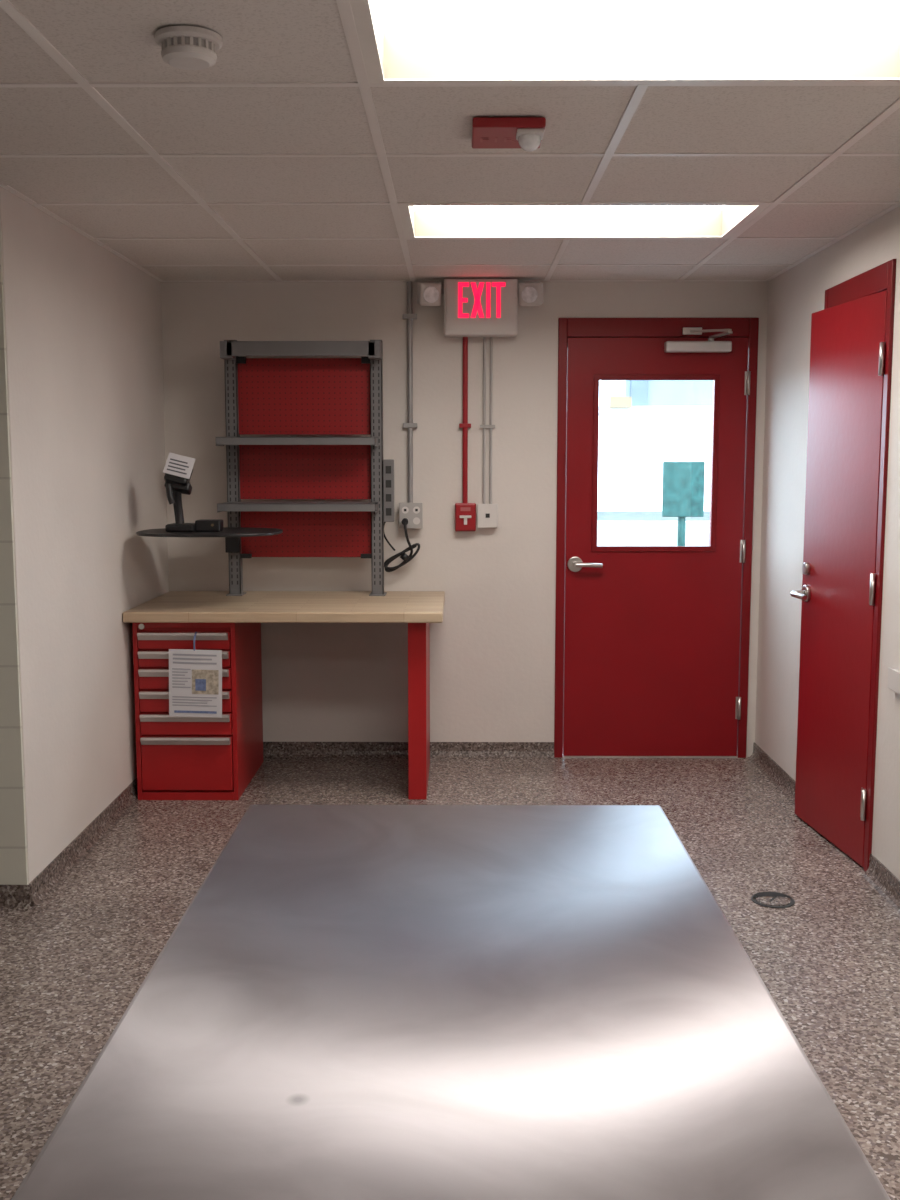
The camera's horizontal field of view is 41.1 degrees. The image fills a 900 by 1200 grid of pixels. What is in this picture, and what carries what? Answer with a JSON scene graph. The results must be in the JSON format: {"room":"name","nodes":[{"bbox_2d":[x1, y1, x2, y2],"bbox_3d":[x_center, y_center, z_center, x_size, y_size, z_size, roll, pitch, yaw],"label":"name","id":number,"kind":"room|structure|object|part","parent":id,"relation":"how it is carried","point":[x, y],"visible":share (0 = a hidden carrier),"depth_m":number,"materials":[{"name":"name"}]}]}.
{"room":"workshop room","nodes":[
{"label":"workshop room","id":0,"kind":"room"},
{"bbox_2d":[0,186,168,884],"bbox_3d":[-1.474,-0.262,4.913,0.200,2.297,2.200,0,7,0],"label":"wall","id":1,"kind":"structure","parent":0,"point":[83,323],"depth_m":4.42,"materials":[{"name":"white paint"}]},
{"bbox_2d":[0,224,27,884],"bbox_3d":[-1.484,-0.134,3.814,0.196,2.297,0.012,0,7,0],"label":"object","id":2,"kind":"structure","parent":1,"relation":"attached to","point":[13,843],"depth_m":3.85,"materials":[{"name":"white paint"}]},
{"bbox_2d":[29,778,138,905],"bbox_3d":[-1.358,0.853,4.938,0.035,0.075,2.006,0,7,0],"label":"baseboard","id":3,"kind":"structure","parent":1,"relation":"attached to","point":[47,881],"depth_m":4.44,"materials":[{"name":"stone"}]},
{"bbox_2d":[0,0,899,280],"bbox_3d":[-1.155,-1.088,1.995,5.263,0.020,7.400,0,7,0],"label":"ceiling","id":4,"kind":"structure","parent":0,"point":[103,40],"depth_m":3.25,"materials":[{"name":"tile"}]},
{"bbox_2d":[155,26,221,69],"bbox_3d":[-0.520,-1.095,2.393,0.132,0.052,0.132,0,7,0],"label":"smoke detector","id":5,"kind":"object","parent":4,"relation":"attached to","point":[183,47],"visible":1,"depth_m":2.35,"materials":[{"name":"white plastic"}]},
{"bbox_2d":[171,36,208,48],"bbox_3d":[-0.520,-1.097,2.393,0.096,0.018,0.096,0,7,0],"label":"grille","id":6,"kind":"object","parent":5,"relation":"attached to","point":[177,42],"depth_m":2.35,"materials":[{"name":"white plastic"}]},
{"bbox_2d":[0,0,899,281],"bbox_3d":[-1.155,-1.076,1.990,5.263,0.005,7.412,0,7,0],"label":"grid","id":7,"kind":"object","parent":4,"relation":"attached to","point":[344,7],"depth_m":3.32,"materials":[{"name":"white metal"}]},
{"bbox_2d":[472,117,545,151],"bbox_3d":[0.146,-1.162,3.050,0.180,0.070,0.210,0,7,0],"label":"fire alarm strobe","id":8,"kind":"object","parent":4,"relation":"attached to","point":[526,133],"visible":1,"depth_m":2.97,"materials":[{"name":"red plastic"}]},
{"bbox_2d":[398,204,770,237],"bbox_3d":[0.444,-1.400,4.249,1.230,0.123,0.606,0,7,0],"label":"ceiling light fixture","id":9,"kind":"object","parent":4,"relation":"in","point":[607,220],"depth_m":4.53,"materials":[{"name":"white plastic"}]},
{"bbox_2d":[349,0,899,82],"bbox_3d":[0.432,-1.181,2.371,1.230,0.123,0.606,0,7,0],"label":"ceiling light fixture","id":10,"kind":"object","parent":4,"relation":"in","point":[401,41],"depth_m":2.65,"materials":[{"name":"white plastic"}]},
{"bbox_2d":[0,757,899,1199],"bbox_3d":[-1.155,1.274,2.271,5.663,0.157,7.800,0,7,0],"label":"floor","id":11,"kind":"structure","parent":0,"point":[72,964],"depth_m":3.89,"materials":[{"name":"stone"}]},
{"bbox_2d":[123,340,444,799],"bbox_3d":[-0.697,-0.172,5.396,1.339,2.005,0.820,0,7,0],"label":"workbench","id":12,"kind":"object","parent":11,"relation":"on","point":[179,758],"visible":0.97,"depth_m":5.43,"materials":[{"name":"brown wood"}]},
{"bbox_3d":[-1.129,0.154,5.071,0.379,0.032,0.028,0,7,0],"label":"drawer pull","id":13,"kind":"part","parent":12,"relation":"part of","materials":[{"name":"metal"}]},
{"bbox_3d":[-1.129,0.310,5.089,0.379,0.032,0.028,0,7,0],"label":"drawer pull","id":14,"kind":"part","parent":12,"relation":"part of","materials":[{"name":"metal"}]},
{"bbox_3d":[-1.129,0.233,5.080,0.379,0.032,0.028,0,7,0],"label":"drawer pull","id":15,"kind":"part","parent":12,"relation":"part of","materials":[{"name":"metal"}]},
{"bbox_3d":[-1.129,0.405,5.100,0.379,0.032,0.028,0,7,0],"label":"drawer pull","id":16,"kind":"part","parent":12,"relation":"part of","materials":[{"name":"metal"}]},
{"bbox_3d":[-1.129,0.249,5.108,0.389,0.068,0.022,0,7,0],"label":"drawer","id":17,"kind":"part","parent":12,"relation":"part of","materials":[{"name":"red metal"}]},
{"bbox_3d":[-1.129,0.171,5.099,0.389,0.071,0.022,0,7,0],"label":"drawer","id":18,"kind":"part","parent":12,"relation":"part of","materials":[{"name":"red metal"}]},
{"bbox_3d":[-1.129,0.503,5.112,0.379,0.032,0.028,0,7,0],"label":"drawer pull","id":19,"kind":"part","parent":12,"relation":"part of","materials":[{"name":"metal"}]},
{"bbox_3d":[-1.129,0.335,5.118,0.389,0.087,0.022,0,7,0],"label":"drawer","id":20,"kind":"part","parent":12,"relation":"part of","materials":[{"name":"red metal"}]},
{"bbox_3d":[-1.129,0.603,5.123,0.379,0.032,0.028,0,7,0],"label":"drawer pull","id":21,"kind":"part","parent":12,"relation":"part of","materials":[{"name":"metal"}]},
{"bbox_3d":[-1.129,0.531,5.141,0.389,0.091,0.022,0,7,0],"label":"drawer","id":22,"kind":"part","parent":12,"relation":"part of","materials":[{"name":"red metal"}]},
{"bbox_3d":[-1.129,0.432,5.129,0.389,0.090,0.022,0,7,0],"label":"drawer","id":23,"kind":"part","parent":12,"relation":"part of","materials":[{"name":"red metal"}]},
{"bbox_3d":[-1.129,0.701,5.160,0.389,0.234,0.022,0,7,0],"label":"drawer","id":24,"kind":"part","parent":12,"relation":"part of","materials":[{"name":"red metal"}]},
{"bbox_2d":[169,632,221,717],"bbox_3d":[-1.075,0.317,5.072,0.232,0.366,0.027,0,7,0],"label":"tag","id":25,"kind":"object","parent":12,"relation":"hanging from","point":[195,676],"visible":1,"depth_m":5.07,"materials":[{"name":"paper"}]},
{"bbox_2d":[172,668,216,706],"bbox_3d":[-1.081,0.370,5.069,0.189,0.166,0.005,0,7,0],"label":"print","id":26,"kind":"object","parent":25,"relation":"attached to","point":[191,687],"depth_m":5.07,"materials":[{"name":"grey paper"}]},
{"bbox_2d":[173,654,216,664],"bbox_3d":[-1.075,0.249,5.052,0.186,0.047,0.002,0,7,0],"label":"print","id":27,"kind":"object","parent":25,"relation":"attached to","point":[178,659],"depth_m":5.05,"materials":[{"name":"grey paper"}]},
{"bbox_3d":[-1.073,0.174,5.055,0.009,0.079,0.027,2,7,14],"label":"cord","id":28,"kind":"part","parent":25,"relation":"part of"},
{"bbox_2d":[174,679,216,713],"bbox_3d":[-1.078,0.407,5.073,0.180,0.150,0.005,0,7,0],"label":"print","id":29,"kind":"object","parent":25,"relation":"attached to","point":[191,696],"depth_m":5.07},
{"bbox_2d":[192,669,218,694],"bbox_3d":[-1.033,0.346,5.065,0.116,0.108,0.004,0,7,0],"label":"print","id":30,"kind":"object","parent":25,"relation":"attached to","point":[204,681],"depth_m":5.06},
{"bbox_2d":[136,527,282,552],"bbox_3d":[-1.030,-0.247,5.263,0.610,0.125,0.698,0,7,0],"label":"tray","id":31,"kind":"object","parent":12,"relation":"attached to","point":[232,535],"visible":0.94,"depth_m":5.04,"materials":[{"name":"black plastic"}]},
{"bbox_2d":[163,452,223,531],"bbox_3d":[-1.092,-0.460,5.108,0.233,0.334,0.140,0,7,0],"label":"barcode scanner","id":32,"kind":"object","parent":31,"relation":"on","point":[178,469],"visible":1,"depth_m":5.06,"materials":[{"name":"black plastic"}]},
{"bbox_2d":[167,458,188,473],"bbox_3d":[-1.146,-0.562,5.053,0.091,0.068,0.024,0,7,0],"label":"print","id":33,"kind":"object","parent":32,"relation":"on","point":[174,465],"depth_m":5.05},
{"bbox_3d":[-1.031,-0.292,5.168,0.610,0.012,0.520,0,7,0],"label":"tray plate","id":34,"kind":"part","parent":31,"relation":"part of","materials":[{"name":"black plastic"}]},
{"bbox_2d":[216,437,377,445],"bbox_3d":[-0.692,-0.725,5.498,0.717,0.040,0.240,0,7,0],"label":"shelf","id":35,"kind":"object","parent":12,"relation":"attached to","point":[220,441],"depth_m":5.38,"materials":[{"name":"grey metal"}]},
{"bbox_2d":[217,502,378,512],"bbox_3d":[-0.692,-0.428,5.532,0.717,0.040,0.240,0,7,0],"label":"shelf","id":36,"kind":"object","parent":12,"relation":"attached to","point":[231,507],"depth_m":5.41,"materials":[{"name":"grey metal"}]},
{"bbox_3d":[-0.675,-0.944,5.569,0.615,0.350,0.012,0,7,0],"label":"pegboard panel","id":37,"kind":"part","parent":12,"relation":"part of","materials":[{"name":"red metal"}]},
{"bbox_3d":[-0.675,-0.607,5.608,0.615,0.270,0.012,0,7,0],"label":"pegboard panel","id":38,"kind":"part","parent":12,"relation":"part of","materials":[{"name":"red metal"}]},
{"bbox_3d":[-0.675,-0.318,5.642,0.615,0.232,0.012,0,7,0],"label":"pegboard panel","id":39,"kind":"part","parent":12,"relation":"part of","materials":[{"name":"red metal"}]},
{"bbox_2d":[383,459,394,521],"bbox_3d":[-0.286,-0.510,5.604,0.050,0.290,0.053,0,7,0],"label":"power strip","id":40,"kind":"object","parent":12,"relation":"attached to","point":[388,464],"depth_m":5.58,"materials":[{"name":"grey metal"}]},
{"bbox_3d":[-0.138,0.437,5.463,0.078,0.780,0.650,0,7,0],"label":"leg panel","id":41,"kind":"part","parent":12,"relation":"part of","materials":[{"name":"red metal"}]},
{"bbox_2d":[12,805,890,1199],"bbox_3d":[0.005,0.906,1.791,0.913,0.700,1.829,0,7,0],"label":"steel table","id":42,"kind":"object","parent":11,"relation":"on","point":[352,1002],"visible":1,"depth_m":1.58,"materials":[{"name":"silver metal"}]},
{"bbox_2d":[563,756,737,757],"bbox_3d":[0.986,0.765,5.987,0.861,0.007,0.150,0,7,0],"label":"threshold","id":43,"kind":"object","parent":11,"relation":"on","point":[563,756],"visible":0.36,"depth_m":5.91,"materials":[{"name":"metal"}]},
{"bbox_2d":[161,281,768,756],"bbox_3d":[0.167,-0.377,5.895,3.070,2.297,0.200,0,7,0],"label":"wall","id":44,"kind":"structure","parent":0,"point":[492,651],"depth_m":5.78,"materials":[{"name":"white paint"}]},
{"bbox_2d":[263,742,553,758],"bbox_3d":[-0.428,0.740,5.911,1.882,0.075,0.035,0,7,0],"label":"baseboard","id":45,"kind":"structure","parent":44,"relation":"attached to","point":[397,750],"depth_m":5.92,"materials":[{"name":"stone"}]},
{"bbox_2d":[399,281,422,527],"bbox_3d":[-0.187,-0.921,5.701,0.112,1.159,0.062,0,7,0],"label":"electrical outlet","id":46,"kind":"object","parent":44,"relation":"attached to","point":[413,512],"visible":1,"depth_m":5.72,"materials":[{"name":"grey metal"}]},
{"bbox_2d":[384,518,419,571],"bbox_3d":[-0.232,-0.262,5.692,0.179,0.271,0.113,0,7,0],"label":"power cord","id":47,"kind":"object","parent":46,"relation":"attached to","point":[403,555],"visible":0.97,"depth_m":5.73,"materials":[{"name":"black rubber"}]},
{"bbox_2d":[402,507,408,513],"bbox_3d":[-0.214,-0.429,5.730,0.034,0.034,0.002,0,7,0],"label":"receptacle","id":48,"kind":"object","parent":46,"relation":"attached to","point":[405,510],"depth_m":5.73,"materials":[{"name":"white plastic"}]},
{"bbox_3d":[-0.187,-0.404,5.736,0.112,0.123,0.004,0,7,0],"label":"plate","id":49,"kind":"part","parent":46,"relation":"part of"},
{"bbox_2d":[413,506,419,513],"bbox_3d":[-0.160,-0.429,5.730,0.034,0.034,0.002,0,7,0],"label":"receptacle","id":50,"kind":"object","parent":46,"relation":"attached to","point":[416,509],"depth_m":5.73,"materials":[{"name":"white plastic"}]},
{"bbox_2d":[413,517,419,524],"bbox_3d":[-0.160,-0.378,5.736,0.034,0.034,0.002,0,7,0],"label":"receptacle","id":51,"kind":"object","parent":46,"relation":"attached to","point":[416,520],"depth_m":5.73,"materials":[{"name":"white plastic"}]},
{"bbox_2d":[455,337,475,530],"bbox_3d":[0.074,-0.788,5.713,0.100,0.923,0.065,0,7,0],"label":"alarm pull station","id":52,"kind":"object","parent":44,"relation":"attached to","point":[465,512],"visible":1,"depth_m":5.74,"materials":[{"name":"red plastic"}]},
{"bbox_3d":[0.074,-0.382,5.734,0.056,0.044,0.013,0,7,0],"label":"pull handle","id":53,"kind":"part","parent":52,"relation":"part of","materials":[{"name":"white plastic"}]},
{"bbox_3d":[0.074,-0.395,5.744,0.092,0.125,0.008,0,7,0],"label":"plate","id":54,"kind":"part","parent":52,"relation":"part of","materials":[{"name":"red plastic"}]},
{"bbox_2d":[417,279,542,336],"bbox_3d":[0.141,-1.364,5.606,0.591,0.256,0.145,0,7,0],"label":"exit sign","id":55,"kind":"object","parent":44,"relation":"attached to","point":[472,307],"visible":1,"depth_m":5.55,"materials":[{"name":"white plastic"}]},
{"bbox_2d":[417,282,443,305],"bbox_3d":[-0.091,-1.423,5.581,0.129,0.112,0.107,0,7,0],"label":"lamp","id":56,"kind":"object","parent":55,"relation":"attached to","point":[428,293],"depth_m":5.54,"materials":[{"name":"white plastic"}]},
{"bbox_2d":[518,282,542,305],"bbox_3d":[0.374,-1.423,5.578,0.124,0.112,0.107,0,7,0],"label":"lamp","id":57,"kind":"object","parent":55,"relation":"attached to","point":[530,293],"depth_m":5.54,"materials":[{"name":"white plastic"}]},
{"bbox_2d":[478,337,497,527],"bbox_3d":[0.181,-0.798,5.719,0.097,0.905,0.050,0,7,0],"label":"box","id":58,"kind":"object","parent":44,"relation":"attached to","point":[487,513],"visible":1,"depth_m":5.74,"materials":[{"name":"white plastic"}]},
{"bbox_2d":[563,338,747,755],"bbox_3d":[0.986,-0.239,5.822,0.853,2.025,0.046,0,7,0],"label":"slab","id":59,"kind":"object","parent":44,"relation":"attached to","point":[652,639],"visible":0.96,"depth_m":5.83,"materials":[{"name":"red paint"}]},
{"bbox_2d":[568,557,582,571],"bbox_3d":[0.605,-0.173,5.802,0.074,0.074,0.014,0,7,0],"label":"rose","id":60,"kind":"object","parent":59,"relation":"attached to","point":[571,560],"visible":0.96,"depth_m":5.79,"materials":[{"name":"metal"}]},
{"bbox_3d":[0.605,-0.170,5.776,0.026,0.026,0.043,0,7,0],"label":"spindle","id":61,"kind":"object","parent":60,"relation":"attached to","visible":0},
{"bbox_2d":[576,563,602,567],"bbox_3d":[0.667,-0.166,5.759,0.130,0.026,0.028,0,7,-2],"label":"lever","id":62,"kind":"object","parent":61,"relation":"attached to","point":[592,565],"visible":1,"depth_m":5.75,"materials":[{"name":"metal"}]},
{"bbox_2d":[591,375,719,551],"bbox_3d":[0.983,-0.652,5.747,0.599,0.842,0.008,0,7,0],"label":"window frame","id":63,"kind":"structure","parent":59,"relation":"attached to","point":[594,548],"depth_m":5.75,"materials":[{"name":"red paint"}]},
{"bbox_2d":[664,327,732,352],"bbox_3d":[1.168,-1.219,5.594,0.310,0.116,0.178,0,7,0],"label":"door closer","id":64,"kind":"object","parent":59,"relation":"attached to","point":[710,346],"depth_m":5.62,"materials":[{"name":"metal"}]},
{"bbox_3d":[1.258,-1.232,5.578,0.026,0.020,0.148,-3,7,-23],"label":"arm","id":65,"kind":"part","parent":64,"relation":"part of","materials":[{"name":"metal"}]},
{"bbox_2d":[735,697,737,718],"bbox_3d":[1.416,0.529,5.885,0.032,0.110,0.004,0,7,0],"label":"hinge leaf","id":66,"kind":"object","parent":59,"relation":"attached to","point":[736,709],"depth_m":5.88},
{"bbox_2d":[740,540,741,562],"bbox_3d":[1.416,-0.236,5.795,0.032,0.110,0.004,0,7,0],"label":"hinge leaf","id":67,"kind":"object","parent":59,"relation":"attached to","point":[740,540],"depth_m":5.79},
{"bbox_2d":[744,371,746,394],"bbox_3d":[1.416,-1.030,5.703,0.032,0.110,0.004,0,7,0],"label":"hinge leaf","id":68,"kind":"object","parent":59,"relation":"attached to","point":[745,388],"depth_m":5.70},
{"bbox_2d":[554,318,758,757],"bbox_3d":[0.986,-0.286,5.864,0.945,2.125,0.152,0,7,0],"label":"frame","id":69,"kind":"object","parent":44,"relation":"attached to","point":[748,328],"visible":0.85,"depth_m":5.73,"materials":[{"name":"red paint"}]},
{"bbox_2d":[737,697,740,719],"bbox_3d":[1.416,0.530,5.876,0.016,0.110,0.016,0,7,0],"label":"hinge knuckle","id":70,"kind":"object","parent":44,"relation":"attached to","point":[739,698],"visible":1,"depth_m":5.87},
{"bbox_2d":[742,540,745,562],"bbox_3d":[1.416,-0.235,5.787,0.016,0.110,0.016,0,7,0],"label":"hinge knuckle","id":71,"kind":"object","parent":44,"relation":"attached to","point":[743,541],"visible":1,"depth_m":5.78},
{"bbox_2d":[746,371,750,394],"bbox_3d":[1.416,-1.029,5.694,0.016,0.110,0.016,0,7,0],"label":"hinge knuckle","id":72,"kind":"object","parent":44,"relation":"attached to","point":[748,372],"visible":1,"depth_m":5.69},
{"bbox_2d":[755,206,899,879],"bbox_3d":[1.577,0.064,2.111,0.200,2.297,7.400,0,7,0],"label":"wall","id":73,"kind":"structure","parent":0,"point":[797,293],"depth_m":5.17,"materials":[{"name":"white paint"}]},
{"bbox_2d":[747,742,795,805],"bbox_3d":[1.481,0.793,5.454,0.035,0.075,0.930,0,7,0],"label":"baseboard","id":74,"kind":"structure","parent":73,"relation":"attached to","point":[784,782],"depth_m":5.50,"materials":[{"name":"stone"}]},
{"bbox_2d":[790,290,886,866],"bbox_3d":[1.432,-0.084,4.494,0.119,2.019,0.672,-1,7,-5],"label":"leaf","id":75,"kind":"object","parent":73,"relation":"attached to","point":[837,594],"visible":0.97,"depth_m":4.46,"materials":[{"name":"red paint"}]},
{"bbox_3d":[1.368,-0.018,4.718,0.027,0.025,0.117,-1,7,-8],"label":"lever","id":76,"kind":"part","parent":75,"relation":"part of","materials":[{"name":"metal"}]},
{"bbox_2d":[824,259,895,871],"bbox_3d":[1.552,-0.128,4.500,0.142,2.125,0.750,0,7,0],"label":"frame","id":77,"kind":"object","parent":73,"relation":"attached to","point":[880,278],"visible":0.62,"depth_m":4.16,"materials":[{"name":"red paint"}]},
{"bbox_2d":[861,853,899,913],"bbox_3d":[1.454,1.265,1.406,0.035,0.075,5.720,0,7,0],"label":"baseboard","id":78,"kind":"structure","parent":73,"relation":"attached to","point":[884,881],"depth_m":4.08,"materials":[{"name":"stone"}]},
{"bbox_2d":[887,667,899,693],"bbox_3d":[1.476,0.267,3.943,0.026,0.070,0.140,0,7,0],"label":"wall outlet","id":79,"kind":"object","parent":73,"relation":"attached to","point":[893,674],"visible":1,"depth_m":3.96,"materials":[{"name":"white plastic"}]},
{"bbox_3d":[-2.778,-0.147,3.928,2.392,2.297,0.200,0,7,0],"label":"wall","id":80,"kind":"structure","parent":0,"visible":0},
{"bbox_2d":[0,885,30,910],"bbox_3d":[-2.575,0.971,3.926,2.399,0.075,0.035,0,7,0],"label":"baseboard","id":81,"kind":"structure","parent":80,"relation":"attached to","point":[12,897],"depth_m":3.93,"materials":[{"name":"stone"}]},
{"label":"outside","id":82,"kind":"structure","parent":0,"visible":0},
{"bbox_2d":[597,527,708,545],"bbox_3d":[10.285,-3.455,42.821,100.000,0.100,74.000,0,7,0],"label":"ground","id":83,"kind":"structure","parent":82,"point":[606,536],"depth_m":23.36,"materials":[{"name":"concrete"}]},
{"bbox_2d":[597,511,709,520],"bbox_3d":[10.201,-2.070,30.297,100.000,0.050,6.800,0,7,0],"label":"lawn","id":84,"kind":"structure","parent":83,"relation":"on","point":[601,515],"depth_m":30.57,"materials":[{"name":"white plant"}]},
{"bbox_2d":[597,521,709,526],"bbox_3d":[10.178,-1.694,26.767,100.000,0.120,0.300,0,7,0],"label":"kerb","id":85,"kind":"object","parent":83,"relation":"on","point":[599,523],"depth_m":26.66,"materials":[{"name":"concrete"}]},
{"bbox_2d":[597,414,711,510],"bbox_3d":[10.245,-4.260,36.686,40.000,2.920,6.000,0,7,0],"label":"wall","id":86,"kind":"structure","parent":83,"relation":"on","point":[633,449],"depth_m":33.71,"materials":[{"name":"white paint"}]},
{"bbox_2d":[608,397,631,407],"bbox_3d":[4.724,-5.493,33.358,0.600,0.300,0.400,0,7,0],"label":"awning","id":87,"kind":"object","parent":86,"relation":"attached to","point":[613,402],"visible":1,"depth_m":33.16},
{"bbox_2d":[599,406,712,413],"bbox_3d":[10.226,-5.319,33.593,40.000,0.200,0.300,0,7,0],"label":"parapet","id":88,"kind":"object","parent":86,"relation":"attached to","point":[602,409],"visible":0.02,"depth_m":33.47,"materials":[{"name":"white"}]},
{"bbox_2d":[601,380,712,405],"bbox_3d":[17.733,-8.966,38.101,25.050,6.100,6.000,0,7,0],"label":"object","id":89,"kind":"object","parent":86,"relation":"on","point":[660,392],"visible":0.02,"depth_m":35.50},
{"bbox_2d":[630,380,647,405],"bbox_3d":[5.588,-6.660,35.380,0.500,2.050,0.100,0,7,0],"label":"windows","id":90,"kind":"structure","parent":89,"relation":"attached to","point":[639,388],"depth_m":35.40,"materials":[{"name":"glass"}]},
{"bbox_2d":[662,462,704,545],"bbox_3d":[2.713,-0.884,14.037,0.480,1.460,0.125,0,7,0],"label":"sign","id":91,"kind":"object","parent":83,"relation":"on","point":[683,482],"visible":0.86,"depth_m":13.93,"materials":[{"name":"teal metal"}]},
{"bbox_3d":[2.713,-0.817,14.062,0.090,1.320,0.090,0,7,0],"label":"post","id":92,"kind":"part","parent":91,"relation":"part of","materials":[{"name":"teal metal"}]},
{"bbox_3d":[2.713,-1.287,13.952,0.480,0.640,0.050,0,7,0],"label":"sign panel","id":93,"kind":"part","parent":91,"relation":"part of","materials":[{"name":"teal paint"}]}
]}

